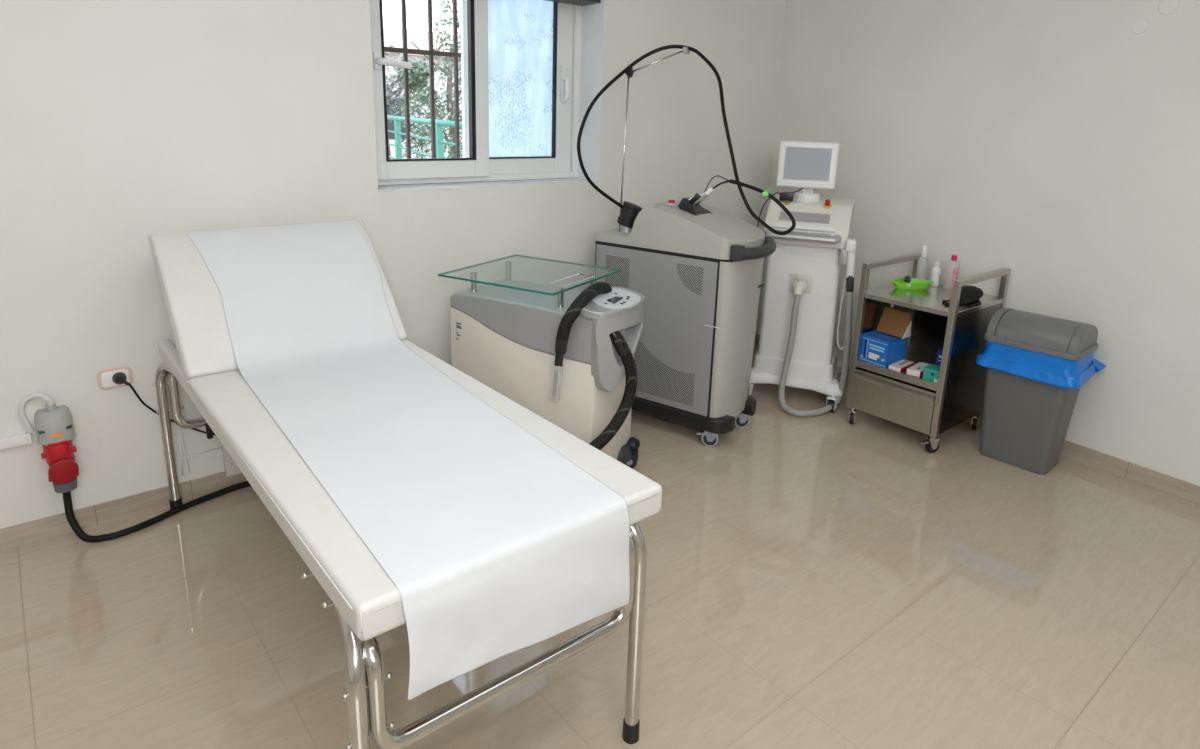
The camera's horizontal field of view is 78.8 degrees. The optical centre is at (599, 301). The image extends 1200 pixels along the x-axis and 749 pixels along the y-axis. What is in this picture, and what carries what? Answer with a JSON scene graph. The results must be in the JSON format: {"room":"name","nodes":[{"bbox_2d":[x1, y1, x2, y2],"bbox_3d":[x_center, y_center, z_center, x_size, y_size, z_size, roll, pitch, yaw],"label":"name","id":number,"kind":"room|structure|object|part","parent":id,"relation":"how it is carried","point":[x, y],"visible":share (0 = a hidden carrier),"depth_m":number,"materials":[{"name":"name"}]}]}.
{"room":"examination room","nodes":[
{"label":"examination room","id":0,"kind":"room"},
{"bbox_2d":[0,0,786,528],"bbox_3d":[-1.262,-0.661,3.221,6.750,2.800,0.340,-10,19,-38],"label":"wall","id":1,"kind":"structure","parent":0,"point":[122,122],"depth_m":2.86,"materials":[{"name":"paint"}]},
{"bbox_2d":[0,432,31,449],"bbox_3d":[-2.452,0.560,2.308,1.045,0.038,0.024,-10,19,-38],"label":"duct","id":2,"kind":"object","parent":1,"relation":"attached to","point":[24,438],"visible":1,"depth_m":2.60,"materials":[{"name":"white plastic"}]},
{"bbox_2d":[18,393,76,463],"bbox_3d":[-1.984,0.454,2.628,0.150,0.258,0.096,-10,19,-38],"label":"socket","id":3,"kind":"object","parent":1,"relation":"attached to","point":[54,427],"visible":1,"depth_m":2.62,"materials":[{"name":"grey plastic"}]},
{"bbox_2d":[48,454,250,542],"bbox_3d":[-1.301,0.610,3.181,1.751,0.357,0.163,-9,18,-37],"label":"plug","id":4,"kind":"object","parent":3,"relation":"attached to","point":[63,472],"visible":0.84,"depth_m":2.70,"materials":[{"name":"black rubber"},{"name":"deep red plastic"},{"name":"grey plastic"}]},
{"bbox_3d":[-1.941,0.603,2.641,0.090,0.111,0.020,-10,19,-38],"label":"flap lid","id":5,"kind":"part","parent":4,"relation":"part of","materials":[{"name":"red plastic"}]},
{"bbox_2d":[97,367,132,389],"bbox_3d":[-1.834,0.289,2.764,0.112,0.076,0.014,-10,19,-38],"label":"power socket","id":6,"kind":"object","parent":1,"relation":"attached to","point":[104,377],"visible":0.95,"depth_m":2.75,"materials":[{"name":"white plastic"}]},
{"bbox_2d":[113,373,215,438],"bbox_3d":[-1.556,0.509,2.965,0.644,0.552,0.076,-8,17,-33],"label":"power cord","id":7,"kind":"object","parent":1,"relation":"attached to","point":[119,378],"visible":0.7,"depth_m":2.80,"materials":[{"name":"black plastic"}]},
{"bbox_2d":[179,426,223,474],"bbox_3d":[-1.635,0.601,2.998,0.019,0.188,0.168,14,19,39],"label":"bracket","id":8,"kind":"object","parent":1,"relation":"attached to","point":[180,437],"visible":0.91,"depth_m":2.96,"materials":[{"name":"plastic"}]},
{"bbox_2d":[222,445,241,476],"bbox_3d":[-1.525,0.615,3.109,0.145,0.230,0.030,-10,19,-38],"label":"wall box","id":9,"kind":"object","parent":1,"relation":"attached to","point":[230,468],"visible":0.24,"depth_m":3.08,"materials":[{"name":"white plastic"}]},
{"bbox_2d":[0,334,757,551],"bbox_3d":[-1.248,0.701,3.383,6.200,0.084,0.010,-10,19,-38],"label":"baseboard","id":10,"kind":"structure","parent":1,"relation":"attached to","point":[15,536],"depth_m":2.85,"materials":[{"name":"tile"}]},
{"bbox_2d":[384,0,460,158],"bbox_3d":[-0.724,-1.215,3.832,1.348,1.200,0.024,-10,19,-38],"label":"bars","id":11,"kind":"object","parent":1,"relation":"in","point":[404,50],"visible":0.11,"depth_m":3.72,"materials":[{"name":"brown metal"}]},
{"bbox_2d":[369,0,600,184],"bbox_3d":[-0.587,-1.154,3.651,1.284,1.100,0.270,-10,19,-38],"label":"window","id":12,"kind":"structure","parent":1,"relation":"in","point":[520,59],"depth_m":3.83,"materials":[{"name":"plastic"}]},
{"bbox_3d":[-0.942,-1.093,3.321,0.156,0.075,0.069,-10,19,-38],"label":"handle","id":13,"kind":"part","parent":12,"relation":"part of","materials":[{"name":"plastic"}]},
{"bbox_3d":[-0.816,-1.109,3.494,0.630,1.022,0.040,-10,19,-38],"label":"sash","id":14,"kind":"part","parent":12,"relation":"part of","materials":[{"name":"plastic"}]},
{"bbox_3d":[-0.424,-1.202,3.862,0.441,0.864,0.004,-10,19,-38],"label":"frosted pane","id":15,"kind":"part","parent":12,"relation":"part of","materials":[{"name":"glass"}]},
{"bbox_3d":[-0.409,-1.196,3.879,0.629,1.022,0.038,-10,19,-38],"label":"sash","id":16,"kind":"part","parent":12,"relation":"part of","materials":[{"name":"plastic"}]},
{"bbox_3d":[-0.190,-1.193,4.002,0.030,0.197,0.060,-10,19,-38],"label":"handle","id":17,"kind":"part","parent":12,"relation":"part of","materials":[{"name":"plastic"}]},
{"bbox_2d":[369,0,604,191],"bbox_3d":[-0.545,-1.137,3.603,1.286,1.106,0.201,-10,19,-38],"label":"trim","id":18,"kind":"structure","parent":1,"relation":"attached to","point":[593,15],"depth_m":3.98,"materials":[{"name":"paint"}]},
{"bbox_2d":[0,346,1199,748],"bbox_3d":[0.516,1.357,1.410,6.700,0.100,6.140,-10,19,-38],"label":"floor","id":19,"kind":"structure","parent":0,"point":[823,581],"depth_m":2.38,"materials":[{"name":"tile"}]},
{"bbox_2d":[148,219,661,748],"bbox_3d":[-0.781,0.442,2.314,0.807,1.146,1.997,-10,19,-38],"label":"bed","id":20,"kind":"object","parent":19,"relation":"on","point":[367,604],"visible":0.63,"depth_m":1.83,"materials":[{"name":"white leather"}]},
{"bbox_3d":[-1.501,0.232,2.608,0.045,0.068,0.545,-10,19,-38],"label":"rail","id":21,"kind":"part","parent":20,"relation":"part of","materials":[{"name":"white metal"}]},
{"bbox_3d":[-1.188,-0.032,2.744,0.770,0.451,0.468,-10,19,-38],"label":"backrest","id":22,"kind":"part","parent":20,"relation":"part of","materials":[{"name":"white leather"}]},
{"bbox_2d":[185,220,629,699],"bbox_3d":[-0.707,0.233,2.244,0.679,0.686,1.949,-10,19,-38],"label":"paper sheet","id":23,"kind":"object","parent":20,"relation":"on","point":[433,479],"visible":1,"depth_m":1.85,"materials":[{"name":"white paper"}]},
{"bbox_2d":[188,340,661,640],"bbox_3d":[-0.597,0.387,2.099,0.770,0.080,1.445,-10,19,-38],"label":"seat cushion","id":24,"kind":"object","parent":20,"relation":"on","point":[367,604],"depth_m":1.78,"materials":[{"name":"white leather"}]},
{"bbox_2d":[438,255,645,467],"bbox_3d":[-0.225,0.316,3.338,0.879,0.910,0.613,10,16,28],"label":"machine","id":25,"kind":"object","parent":19,"relation":"on","point":[564,355],"visible":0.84,"depth_m":3.14,"materials":[{"name":"beige paint"}]},
{"bbox_3d":[-0.571,-0.088,3.301,0.032,0.091,0.032,10,16,28],"label":"shelf post","id":26,"kind":"part","parent":25,"relation":"part of","materials":[{"name":"metal"}]},
{"bbox_3d":[-0.446,-0.149,3.554,0.032,0.091,0.032,10,16,28],"label":"shelf post","id":27,"kind":"part","parent":25,"relation":"part of","materials":[{"name":"metal"}]},
{"bbox_2d":[438,255,620,295],"bbox_3d":[-0.306,-0.132,3.299,0.600,0.009,0.577,10,16,28],"label":"glass shelf","id":28,"kind":"object","parent":25,"relation":"attached to","point":[508,263],"depth_m":3.24,"materials":[{"name":"clear glass"}]},
{"bbox_2d":[450,279,626,363],"bbox_3d":[-0.262,0.068,3.310,0.769,0.210,0.376,10,16,28],"label":"hood","id":29,"kind":"object","parent":25,"relation":"attached to","point":[516,321],"depth_m":3.18,"materials":[{"name":"plastic"}]},
{"bbox_3d":[-0.166,-0.021,3.086,0.032,0.091,0.032,10,16,28],"label":"shelf post","id":30,"kind":"part","parent":25,"relation":"part of","materials":[{"name":"metal"}]},
{"bbox_3d":[-0.042,-0.081,3.335,0.032,0.091,0.032,10,16,28],"label":"shelf post","id":31,"kind":"part","parent":25,"relation":"part of","materials":[{"name":"metal"}]},
{"bbox_3d":[0.069,-0.016,3.114,0.175,0.042,0.263,10,16,28],"label":"control panel","id":32,"kind":"part","parent":25,"relation":"part of","materials":[{"name":"white plastic"}]},
{"bbox_2d":[577,45,795,446],"bbox_3d":[0.445,-0.276,3.645,1.002,1.943,0.630,12,17,34],"label":"machine","id":33,"kind":"object","parent":19,"relation":"on","point":[697,267],"visible":0.88,"depth_m":3.62,"materials":[{"name":"beige paint"}]},
{"bbox_3d":[0.258,0.134,3.731,0.704,0.780,0.006,12,17,34],"label":"panel","id":34,"kind":"part","parent":33,"relation":"part of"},
{"bbox_3d":[0.768,-0.269,3.533,0.152,0.087,0.441,9,16,26],"label":"handle","id":35,"kind":"part","parent":33,"relation":"part of","materials":[{"name":"grey plastic"}]},
{"bbox_2d":[748,141,856,416],"bbox_3d":[1.184,-0.158,4.194,0.587,1.483,0.685,7,15,21],"label":"machine","id":36,"kind":"object","parent":19,"relation":"on","point":[799,330],"visible":0.89,"depth_m":4.12,"materials":[{"name":"plastic"}]},
{"bbox_3d":[1.135,-0.103,4.131,0.128,0.105,0.014,7,15,21],"label":"connector plate","id":37,"kind":"part","parent":36,"relation":"part of","materials":[{"name":"white plastic"}]},
{"bbox_3d":[1.103,-0.359,4.001,0.418,0.045,0.069,7,15,21],"label":"handle","id":38,"kind":"part","parent":36,"relation":"part of","materials":[{"name":"silver metal"}]},
{"bbox_3d":[1.123,-0.412,4.037,0.340,0.032,0.031,7,15,21],"label":"trim","id":39,"kind":"part","parent":36,"relation":"part of","materials":[{"name":"white plastic"}]},
{"bbox_2d":[845,253,1010,452],"bbox_3d":[1.715,0.247,3.874,0.589,0.890,0.503,-10,19,-38],"label":"trolley","id":40,"kind":"object","parent":19,"relation":"on","point":[930,408],"visible":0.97,"depth_m":3.75,"materials":[{"name":"silver metal"}]},
{"bbox_3d":[1.369,0.201,3.884,0.030,0.770,0.030,-10,19,-38],"label":"post","id":41,"kind":"part","parent":40,"relation":"part of","materials":[{"name":"silver metal"}]},
{"bbox_3d":[1.568,0.228,4.072,0.529,0.610,0.006,-10,19,-38],"label":"panel","id":42,"kind":"part","parent":40,"relation":"part of","materials":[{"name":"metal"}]},
{"bbox_2d":[859,307,911,367],"bbox_3d":[1.516,0.188,3.878,0.176,0.275,0.172,-8,17,-33],"label":"glove box","id":43,"kind":"object","parent":40,"relation":"on","point":[884,346],"visible":0.99,"depth_m":3.85,"materials":[{"name":"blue cardboard"}]},
{"bbox_2d":[863,339,867,357],"bbox_3d":[1.413,0.247,3.887,0.002,0.100,0.015,-8,17,-33],"label":"print","id":44,"kind":"object","parent":43,"relation":"attached to","point":[865,341],"depth_m":3.89},
{"bbox_2d":[860,337,886,366],"bbox_3d":[1.440,0.263,3.848,0.002,0.121,0.156,-8,17,-33],"label":"print","id":45,"kind":"object","parent":43,"relation":"attached to","point":[873,350],"depth_m":3.84},
{"bbox_2d":[852,407,929,434],"bbox_3d":[1.711,0.575,3.964,0.549,0.010,0.483,-10,19,-38],"label":"shelf","id":46,"kind":"object","parent":40,"relation":"attached to","point":[865,409],"depth_m":3.77,"materials":[{"name":"silver metal"}]},
{"bbox_3d":[1.587,-0.222,3.950,0.565,0.028,0.030,-10,19,-38],"label":"handle rail","id":47,"kind":"part","parent":40,"relation":"part of","materials":[{"name":"silver metal"}]},
{"bbox_3d":[1.493,0.435,3.738,0.021,0.024,0.435,-10,19,-38],"label":"drawer pull","id":48,"kind":"part","parent":40,"relation":"part of","materials":[{"name":"silver metal"}]},
{"bbox_3d":[1.698,0.472,3.923,0.516,0.216,0.437,-10,19,-38],"label":"drawer","id":49,"kind":"part","parent":40,"relation":"part of","materials":[{"name":"silver metal"}]},
{"bbox_2d":[856,344,937,390],"bbox_3d":[1.717,0.335,3.901,0.552,0.038,0.483,-10,19,-38],"label":"shelf","id":50,"kind":"object","parent":40,"relation":"attached to","point":[916,353],"depth_m":3.85,"materials":[{"name":"silver metal"}]},
{"bbox_2d":[888,360,913,372],"bbox_3d":[1.567,0.336,3.799,0.155,0.031,0.064,-11,19,-42],"label":"carton","id":51,"kind":"object","parent":40,"relation":"on","point":[901,366],"visible":0.87,"depth_m":3.77,"materials":[{"name":"white cardboard"}]},
{"bbox_2d":[899,361,913,372],"bbox_3d":[1.576,0.338,3.789,0.153,0.030,0.036,-11,19,-42],"label":"print","id":52,"kind":"object","parent":51,"relation":"on","point":[903,365],"depth_m":3.78,"materials":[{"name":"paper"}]},
{"bbox_3d":[1.782,0.128,4.215,0.030,0.770,0.030,-10,19,-38],"label":"post","id":53,"kind":"part","parent":40,"relation":"part of","materials":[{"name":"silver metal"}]},
{"bbox_2d":[891,278,934,288],"bbox_3d":[1.676,-0.097,3.957,0.243,0.040,0.124,-1,15,-11],"label":"tray","id":54,"kind":"object","parent":40,"relation":"on","point":[899,283],"visible":0.98,"depth_m":3.92,"materials":[{"name":"plastic"}]},
{"bbox_2d":[904,276,911,285],"bbox_3d":[1.666,-0.114,3.949,0.042,0.045,0.102,7,15,21],"label":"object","id":55,"kind":"object","parent":54,"relation":"in","point":[907,279],"visible":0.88,"depth_m":3.93,"materials":[{"name":"plastic"}]},
{"bbox_2d":[916,246,927,279],"bbox_3d":[1.794,-0.208,4.062,0.052,0.210,0.052,-10,19,-38],"label":"spray bottle","id":56,"kind":"object","parent":40,"relation":"on","point":[922,265],"visible":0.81,"depth_m":4.04,"materials":[{"name":"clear plastic"}]},
{"bbox_3d":[1.935,0.242,4.060,0.006,0.610,0.467,-10,19,-38],"label":"panel","id":57,"kind":"part","parent":40,"relation":"part of","materials":[{"name":"metal"}]},
{"bbox_2d":[922,364,939,383],"bbox_3d":[1.669,0.361,3.634,0.089,0.070,0.087,-11,19,-41],"label":"box","id":58,"kind":"object","parent":40,"relation":"on","point":[930,372],"visible":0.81,"depth_m":3.61,"materials":[{"name":"green cardboard"}]},
{"bbox_2d":[864,285,1002,316],"bbox_3d":[1.732,-0.024,3.811,0.559,0.023,0.499,-10,19,-38],"label":"shelf","id":59,"kind":"object","parent":40,"relation":"on","point":[930,299],"depth_m":3.72,"materials":[{"name":"silver metal"}]},
{"bbox_2d":[930,262,940,285],"bbox_3d":[1.845,-0.154,4.018,0.050,0.131,0.050,-10,19,-38],"label":"bottle","id":60,"kind":"object","parent":40,"relation":"on","point":[935,271],"visible":0.94,"depth_m":4.00,"materials":[{"name":"plastic"}]},
{"bbox_2d":[935,348,942,365],"bbox_3d":[1.742,0.314,3.676,0.071,0.145,0.075,-9,18,-36],"label":"box","id":61,"kind":"object","parent":40,"relation":"on","point":[939,352],"visible":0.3,"depth_m":3.67,"materials":[{"name":"blue cardboard"}]},
{"bbox_3d":[1.668,0.301,3.532,0.030,0.770,0.030,-10,19,-38],"label":"post","id":62,"kind":"part","parent":40,"relation":"part of","materials":[{"name":"silver metal"}]},
{"bbox_2d":[943,255,958,289],"bbox_3d":[1.900,-0.160,3.941,0.062,0.184,0.062,11,17,32],"label":"bottle","id":63,"kind":"object","parent":40,"relation":"on","point":[952,269],"visible":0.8,"depth_m":3.92,"materials":[{"name":"plastic"}]},
{"bbox_2d":[942,285,983,304],"bbox_3d":[1.838,-0.036,3.682,0.142,0.071,0.324,14,19,40],"label":"pouch","id":64,"kind":"object","parent":40,"relation":"on","point":[969,294],"visible":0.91,"depth_m":3.64,"materials":[{"name":"fabric"}]},
{"bbox_3d":[1.878,0.331,3.708,0.529,0.610,0.006,-10,19,-38],"label":"panel","id":65,"kind":"part","parent":40,"relation":"part of","materials":[{"name":"metal"}]},
{"bbox_3d":[1.887,-0.122,3.598,0.565,0.028,0.030,-10,19,-38],"label":"handle rail","id":66,"kind":"part","parent":40,"relation":"part of","materials":[{"name":"silver metal"}]},
{"bbox_3d":[2.082,0.228,3.863,0.030,0.770,0.030,-10,19,-38],"label":"post","id":67,"kind":"part","parent":40,"relation":"part of","materials":[{"name":"silver metal"}]},
{"bbox_3d":[1.631,0.365,3.731,0.158,0.012,0.063,-10,19,-38],"label":"case","id":68,"kind":"object","parent":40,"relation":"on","visible":0},
{"bbox_2d":[906,362,929,376],"bbox_3d":[1.633,0.344,3.727,0.165,0.031,0.068,-12,20,-43],"label":"carton","id":69,"kind":"object","parent":68,"relation":"on","point":[916,370],"visible":0.72,"depth_m":3.69,"materials":[{"name":"white cardboard"}]},
{"bbox_2d":[976,308,1105,474],"bbox_3d":[2.104,0.425,3.541,0.380,0.734,0.469,-11,19,-41],"label":"waste bin","id":70,"kind":"object","parent":19,"relation":"on","point":[1037,366],"visible":1,"depth_m":3.43,"materials":[{"name":"grey plastic"}]},
{"bbox_3d":[1.980,0.087,3.590,0.296,0.112,0.040,-11,19,-41],"label":"lid frame","id":71,"kind":"part","parent":70,"relation":"part of","materials":[{"name":"grey plastic"}]},
{"bbox_3d":[2.217,0.159,3.340,0.296,0.112,0.040,-11,19,-41],"label":"lid frame","id":72,"kind":"part","parent":70,"relation":"part of","materials":[{"name":"grey plastic"}]},
{"bbox_2d":[758,0,1199,485],"bbox_3d":[2.871,-0.433,2.817,0.199,2.800,5.632,-8,18,-34],"label":"wall","id":73,"kind":"structure","parent":0,"point":[1053,143],"depth_m":3.59,"materials":[{"name":"paint"}]},
{"bbox_2d":[757,335,1199,505],"bbox_3d":[2.753,0.897,3.087,0.010,0.084,5.606,-8,18,-34],"label":"baseboard","id":74,"kind":"structure","parent":73,"relation":"attached to","point":[1164,483],"depth_m":3.43,"materials":[{"name":"tile"}]},
{"bbox_2d":[1132,18,1148,33],"bbox_3d":[2.368,-1.209,3.203,0.004,0.064,0.064,-8,18,-34],"label":"junction cover","id":75,"kind":"object","parent":73,"relation":"attached to","point":[1139,26],"visible":1,"depth_m":3.20,"materials":[{"name":"paint"}]},
{"bbox_2d":[1158,0,1178,14],"bbox_3d":[2.422,-1.261,3.113,0.004,0.072,0.072,-8,18,-34],"label":"junction cover","id":76,"kind":"object","parent":73,"relation":"attached to","point":[1166,7],"visible":1,"depth_m":3.11,"materials":[{"name":"paint"}]},
{"label":"outside","id":77,"kind":"structure","parent":0,"visible":0},
{"bbox_3d":[-12.859,-9.155,44.874,90.000,0.200,79.400,-10,19,-38],"label":"ground","id":78,"kind":"structure","parent":77,"visible":0},
{"bbox_2d":[384,44,428,158],"bbox_3d":[-5.567,-4.418,18.500,2.934,4.223,1.695,-10,19,-38],"label":"tree","id":79,"kind":"object","parent":78,"relation":"on","point":[389,88],"visible":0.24,"depth_m":18.37,"materials":[{"name":"green plant"}]},
{"bbox_2d":[383,27,462,158],"bbox_3d":[-6.828,-7.310,27.282,13.800,5.350,7.000,-10,19,-38],"label":"house","id":80,"kind":"structure","parent":78,"relation":"on","point":[393,36],"depth_m":24.40,"materials":[{"name":"ceramic"}]},
{"bbox_2d":[387,115,462,158],"bbox_3d":[-3.018,-1.859,12.396,0.110,2.443,10.457,-5,16,-24],"label":"balcony railing","id":81,"kind":"object","parent":78,"relation":"on","point":[439,124],"visible":0.16,"depth_m":11.78,"materials":[{"name":"teal metal"}]},
{"bbox_3d":[-3.920,-2.345,14.303,0.090,2.380,0.090,-10,19,-38],"label":"post","id":82,"kind":"part","parent":81,"relation":"part of","materials":[{"name":"teal metal"}]},
{"bbox_3d":[-3.000,-2.487,12.234,0.036,0.034,10.457,-5,16,-24],"label":"rail","id":83,"kind":"part","parent":81,"relation":"part of","materials":[{"name":"teal metal"}]},
{"bbox_3d":[-2.984,-3.000,12.102,0.090,0.086,10.457,-5,16,-24],"label":"rail","id":84,"kind":"part","parent":81,"relation":"part of","materials":[{"name":"teal metal"}]},
{"bbox_3d":[-2.992,-2.739,12.169,0.036,0.034,10.457,-5,16,-24],"label":"rail","id":85,"kind":"part","parent":81,"relation":"part of","materials":[{"name":"teal metal"}]},
{"bbox_3d":[-2.424,-1.487,11.147,0.090,2.380,0.090,-10,19,-38],"label":"post","id":86,"kind":"part","parent":81,"relation":"part of","materials":[{"name":"teal metal"}]},
{"bbox_2d":[396,0,462,158],"bbox_3d":[-3.583,-4.819,17.306,2.597,5.708,2.209,-10,19,-38],"label":"leafy tree","id":87,"kind":"object","parent":78,"relation":"on","point":[417,83],"visible":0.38,"depth_m":16.96,"materials":[{"name":"green plant"}]}
]}

